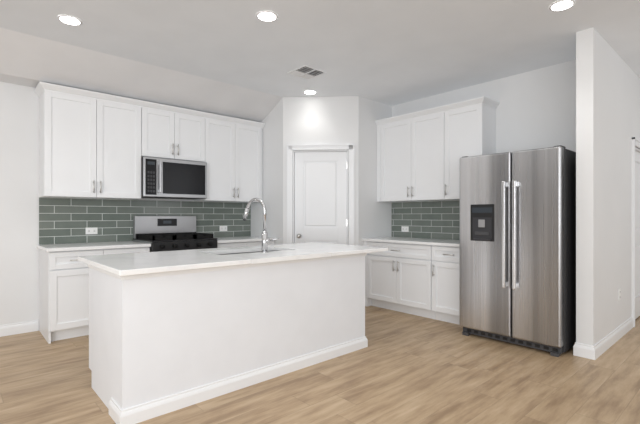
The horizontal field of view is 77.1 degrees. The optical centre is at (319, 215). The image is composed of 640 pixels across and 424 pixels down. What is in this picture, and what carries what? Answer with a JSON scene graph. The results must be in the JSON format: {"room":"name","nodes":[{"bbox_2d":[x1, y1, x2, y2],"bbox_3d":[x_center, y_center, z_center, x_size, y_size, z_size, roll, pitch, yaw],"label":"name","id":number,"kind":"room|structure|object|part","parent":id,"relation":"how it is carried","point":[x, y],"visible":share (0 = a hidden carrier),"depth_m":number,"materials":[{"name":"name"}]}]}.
{"room":"kitchen","nodes":[
{"label":"kitchen","id":0,"kind":"room"},
{"bbox_2d":[0,82,246,336],"bbox_3d":[-3.047,-0.185,4.100,8.423,2.745,0.136,0,0,-42],"label":"wall","id":1,"kind":"structure","parent":0,"point":[19,201],"depth_m":4.05,"materials":[{"name":"paint"}]},
{"bbox_2d":[38,82,141,199],"bbox_3d":[-2.434,-0.739,4.356,0.974,1.096,0.332,0,0,-42],"label":"upper cabinet","id":2,"kind":"object","parent":1,"relation":"attached to","point":[94,145],"depth_m":4.17,"materials":[{"name":"paint"}]},
{"bbox_2d":[39,197,250,244],"bbox_3d":[-1.960,0.055,5.004,2.549,0.489,0.008,0,0,-42],"label":"backsplash","id":3,"kind":"structure","parent":1,"relation":"attached to","point":[65,220],"depth_m":4.64,"materials":[{"name":"tile"}]},
{"bbox_2d":[86,227,97,233],"bbox_3d":[-2.542,0.169,4.466,0.118,0.075,0.009,0,0,-42],"label":"electrical outlet","id":4,"kind":"object","parent":3,"relation":"attached to","point":[92,230],"visible":1,"depth_m":4.47,"materials":[{"name":"white plastic"}]},
{"bbox_2d":[220,226,226,230],"bbox_3d":[-1.337,0.177,5.556,0.118,0.075,0.009,0,0,-42],"label":"electrical outlet","id":5,"kind":"object","parent":3,"relation":"attached to","point":[223,228],"visible":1,"depth_m":5.55,"materials":[{"name":"white plastic"}]},
{"bbox_2d":[142,102,201,161],"bbox_3d":[-1.835,-0.980,4.899,0.763,0.614,0.332,0,0,-42],"label":"upper cabinet","id":6,"kind":"object","parent":1,"relation":"attached to","point":[168,132],"depth_m":4.74,"materials":[{"name":"paint"}]},
{"bbox_2d":[141,157,206,199],"bbox_3d":[-1.801,-0.435,4.861,0.760,0.452,0.429,0,0,-42],"label":"microwave","id":7,"kind":"object","parent":6,"relation":"attached to","point":[162,178],"visible":1,"depth_m":4.70,"materials":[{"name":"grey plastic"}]},
{"bbox_2d":[194,112,264,201],"bbox_3d":[-1.251,-0.739,5.427,0.930,1.096,0.332,0,0,-42],"label":"upper cabinet","id":8,"kind":"object","parent":1,"relation":"attached to","point":[231,147],"depth_m":5.28,"materials":[{"name":"paint"}]},
{"bbox_2d":[0,28,282,121],"bbox_3d":[-3.266,-1.438,3.298,6.782,0.240,0.790,0,0,-42],"label":"ceiling","id":9,"kind":"structure","parent":0,"point":[29,60],"depth_m":4.16,"materials":[{"name":"paint"}]},
{"bbox_2d":[0,306,639,423],"bbox_3d":[0.854,1.217,1.739,11.040,0.060,8.872,0,0,-42],"label":"floor","id":10,"kind":"structure","parent":0,"point":[404,368],"depth_m":2.79,"materials":[{"name":"brown wood"}]},
{"bbox_2d":[39,247,149,343],"bbox_3d":[-2.365,0.761,4.233,0.911,0.852,0.607,0,0,-42],"label":"base cabinet","id":11,"kind":"object","parent":10,"relation":"on","point":[63,294],"depth_m":3.84,"materials":[{"name":"paint"}]},
{"bbox_2d":[36,236,275,251],"bbox_3d":[-1.757,0.316,4.764,2.571,0.032,0.637,0,0,-42],"label":"countertop","id":12,"kind":"structure","parent":11,"relation":"on","point":[84,246],"depth_m":4.18,"materials":[{"name":"stone"}]},
{"bbox_2d":[133,216,217,251],"bbox_3d":[-1.696,0.595,4.745,0.762,1.185,0.702,0,0,-42],"label":"range","id":13,"kind":"object","parent":10,"relation":"on","point":[166,233],"visible":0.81,"depth_m":4.73,"materials":[{"name":"silver metal"}]},
{"bbox_2d":[87,250,366,409],"bbox_3d":[-0.626,0.760,3.248,2.074,0.854,0.842,0,0,-42],"label":"kitchen island","id":14,"kind":"object","parent":10,"relation":"on","point":[153,336],"visible":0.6,"depth_m":2.66,"materials":[{"name":"paint"}]},
{"bbox_2d":[78,242,387,275],"bbox_3d":[-0.576,0.316,3.364,2.340,0.032,1.038,0,0,-42],"label":"island countertop","id":15,"kind":"structure","parent":14,"relation":"on","point":[126,264],"depth_m":2.95,"materials":[{"name":"stone"}]},
{"bbox_2d":[218,250,273,254],"bbox_3d":[-0.599,0.441,3.464,0.754,0.213,0.374,0,0,-42],"label":"sink basin","id":16,"kind":"object","parent":15,"relation":"in","point":[240,253],"visible":0.04,"depth_m":3.59,"materials":[{"name":"silver metal"}]},
{"bbox_2d":[243,198,279,252],"bbox_3d":[-0.488,0.076,3.321,0.172,0.448,0.318,0,0,-42],"label":"faucet","id":17,"kind":"object","parent":15,"relation":"on","point":[265,239],"visible":1,"depth_m":3.25,"materials":[{"name":"silver metal"}]},
{"bbox_2d":[109,336,367,423],"bbox_3d":[-0.417,1.139,3.017,2.084,0.096,0.227,0,0,-42],"label":"baseboard","id":18,"kind":"structure","parent":14,"relation":"attached to","point":[156,407],"depth_m":2.66,"materials":[{"name":"paint"}]},
{"bbox_2d":[217,240,273,247],"bbox_3d":[-1.135,0.761,5.346,0.867,0.852,0.607,0,0,-42],"label":"base cabinet","id":19,"kind":"object","parent":10,"relation":"on","point":[256,243],"depth_m":5.07,"materials":[{"name":"paint"}]},
{"bbox_2d":[363,241,422,316],"bbox_3d":[1.159,0.761,5.092,0.607,0.852,1.082,0,0,-42],"label":"base cabinet","id":20,"kind":"object","parent":10,"relation":"on","point":[419,280],"depth_m":4.91,"materials":[{"name":"paint"}]},
{"bbox_2d":[362,237,458,246],"bbox_3d":[1.283,0.316,4.934,0.637,0.032,1.482,0,0,-42],"label":"countertop","id":21,"kind":"structure","parent":20,"relation":"on","point":[435,242],"depth_m":4.85,"materials":[{"name":"stone"}]},
{"bbox_2d":[423,245,458,323],"bbox_3d":[1.614,0.761,4.590,0.607,0.852,0.524,0,0,-42],"label":"base cabinet","id":22,"kind":"object","parent":10,"relation":"on","point":[440,263],"depth_m":4.46,"materials":[{"name":"paint"}]},
{"bbox_2d":[459,145,575,356],"bbox_3d":[1.983,0.298,3.932,0.899,1.778,0.912,0,0,-42],"label":"fridge","id":23,"kind":"object","parent":10,"relation":"on","point":[569,249],"depth_m":3.57,"materials":[{"name":"grey metal"}]},
{"bbox_3d":[1.708,0.262,3.683,0.158,1.686,0.912,0,0,-42],"label":"fridge door","id":24,"kind":"part","parent":23,"relation":"part of","materials":[{"name":"silver metal"}]},
{"bbox_2d":[0,0,639,105],"bbox_3d":[0.854,-1.608,1.739,11.040,0.100,8.872,0,0,-42],"label":"ceiling","id":25,"kind":"structure","parent":0,"point":[392,52],"depth_m":3.51,"materials":[{"name":"paint"}]},
{"bbox_2d":[57,15,82,24],"bbox_3d":[-1.990,-1.554,3.196,0.172,0.006,0.172,0,0,-42],"label":"recessed light","id":26,"kind":"object","parent":25,"relation":"in","point":[69,19],"visible":1,"depth_m":3.18,"materials":[{"name":"paint"}]},
{"bbox_2d":[256,10,277,20],"bbox_3d":[-0.413,-1.554,3.131,0.172,0.006,0.172,0,0,-42],"label":"recessed light","id":27,"kind":"object","parent":25,"relation":"in","point":[265,15],"visible":1,"depth_m":3.12,"materials":[{"name":"paint"}]},
{"bbox_2d":[287,65,326,79],"bbox_3d":[-0.146,-1.551,4.365,0.310,0.017,0.310,0,0,-42],"label":"ceiling vent","id":28,"kind":"object","parent":25,"relation":"in","point":[306,72],"visible":1,"depth_m":4.35,"materials":[{"name":"metal"}]},
{"bbox_2d":[303,90,316,93],"bbox_3d":[-0.126,-1.554,5.056,0.172,0.006,0.172,0,0,-42],"label":"recessed light","id":29,"kind":"object","parent":25,"relation":"in","point":[309,91],"visible":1,"depth_m":5.04,"materials":[{"name":"paint"}]},
{"bbox_2d":[549,0,575,10],"bbox_3d":[1.789,-1.554,2.968,0.172,0.006,0.172,0,0,-42],"label":"recessed light","id":30,"kind":"object","parent":25,"relation":"in","point":[559,5],"visible":1,"depth_m":2.96,"materials":[{"name":"paint"}]},
{"bbox_2d":[251,96,391,245],"bbox_3d":[0.002,-0.185,5.784,1.401,2.745,1.490,0,0,-42],"label":"wall","id":31,"kind":"structure","parent":0,"point":[324,120],"depth_m":5.30,"materials":[{"name":"paint"}]},
{"bbox_2d":[287,144,353,244],"bbox_3d":[0.010,0.127,5.293,0.881,2.121,0.126,0,0,3],"label":"door frame","id":32,"kind":"structure","parent":31,"relation":"attached to","point":[291,148],"depth_m":5.25,"materials":[{"name":"paint"}]},
{"bbox_2d":[295,152,346,244],"bbox_3d":[0.016,0.169,5.293,0.701,2.013,0.039,0,0,3],"label":"pantry door","id":33,"kind":"structure","parent":31,"relation":"in","point":[320,197],"depth_m":5.28,"materials":[{"name":"paint"}]},
{"bbox_2d":[392,60,575,239],"bbox_3d":[1.396,-0.185,5.377,0.120,2.745,3.964,0,0,-42],"label":"wall","id":34,"kind":"structure","parent":0,"point":[535,109],"depth_m":4.33,"materials":[{"name":"paint"}]},
{"bbox_2d":[375,108,438,201],"bbox_3d":[1.261,-0.739,5.185,0.332,1.096,1.080,0,0,-42],"label":"upper cabinet","id":35,"kind":"object","parent":34,"relation":"attached to","point":[420,153],"depth_m":5.08,"materials":[{"name":"paint"}]},
{"bbox_2d":[392,200,458,239],"bbox_3d":[1.516,0.055,5.145,0.008,0.489,1.482,0,0,-42],"label":"backsplash","id":36,"kind":"structure","parent":34,"relation":"attached to","point":[432,219],"depth_m":5.26,"materials":[{"name":"tile"}]},
{"bbox_2d":[401,226,408,231],"bbox_3d":[1.168,0.185,5.517,0.009,0.075,0.118,0,0,-42],"label":"electrical outlet","id":37,"kind":"object","parent":36,"relation":"attached to","point":[404,228],"visible":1,"depth_m":5.51,"materials":[{"name":"white plastic"}]},
{"bbox_2d":[439,96,498,199],"bbox_3d":[1.716,-0.739,4.682,0.332,1.096,0.522,0,0,-42],"label":"upper cabinet","id":38,"kind":"object","parent":34,"relation":"attached to","point":[466,127],"depth_m":4.58,"materials":[{"name":"paint"}]},
{"bbox_2d":[576,27,639,345],"bbox_3d":[3.441,-0.185,4.471,3.297,2.745,0.125,0,0,-42],"label":"wall","id":39,"kind":"structure","parent":0,"point":[607,103],"depth_m":3.51,"materials":[{"name":"paint"}]},
{"bbox_2d":[573,317,633,359],"bbox_3d":[3.435,1.132,4.466,3.313,0.111,0.157,0,0,-42],"label":"baseboard","id":40,"kind":"structure","parent":39,"relation":"attached to","point":[600,347],"depth_m":3.47,"materials":[{"name":"paint"}]},
{"bbox_2d":[618,288,620,300],"bbox_3d":[2.914,0.767,3.903,0.072,0.116,0.009,0,0,-42],"label":"outlet","id":41,"kind":"object","parent":39,"relation":"attached to","point":[619,294],"visible":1,"depth_m":3.89,"materials":[{"name":"white plastic"}]},
{"bbox_2d":[632,137,639,326],"bbox_3d":[3.662,0.177,4.653,0.987,2.021,0.151,0,0,-42],"label":"door frame","id":42,"kind":"structure","parent":39,"relation":"attached to","point":[636,142],"depth_m":4.27,"materials":[{"name":"paint"}]},
{"bbox_2d":[635,151,639,318],"bbox_3d":[3.660,0.219,4.646,0.807,1.913,0.039,0,0,-42],"label":"hall door","id":43,"kind":"structure","parent":39,"relation":"in","point":[637,234],"depth_m":4.63,"materials":[{"name":"paint"}]}
]}

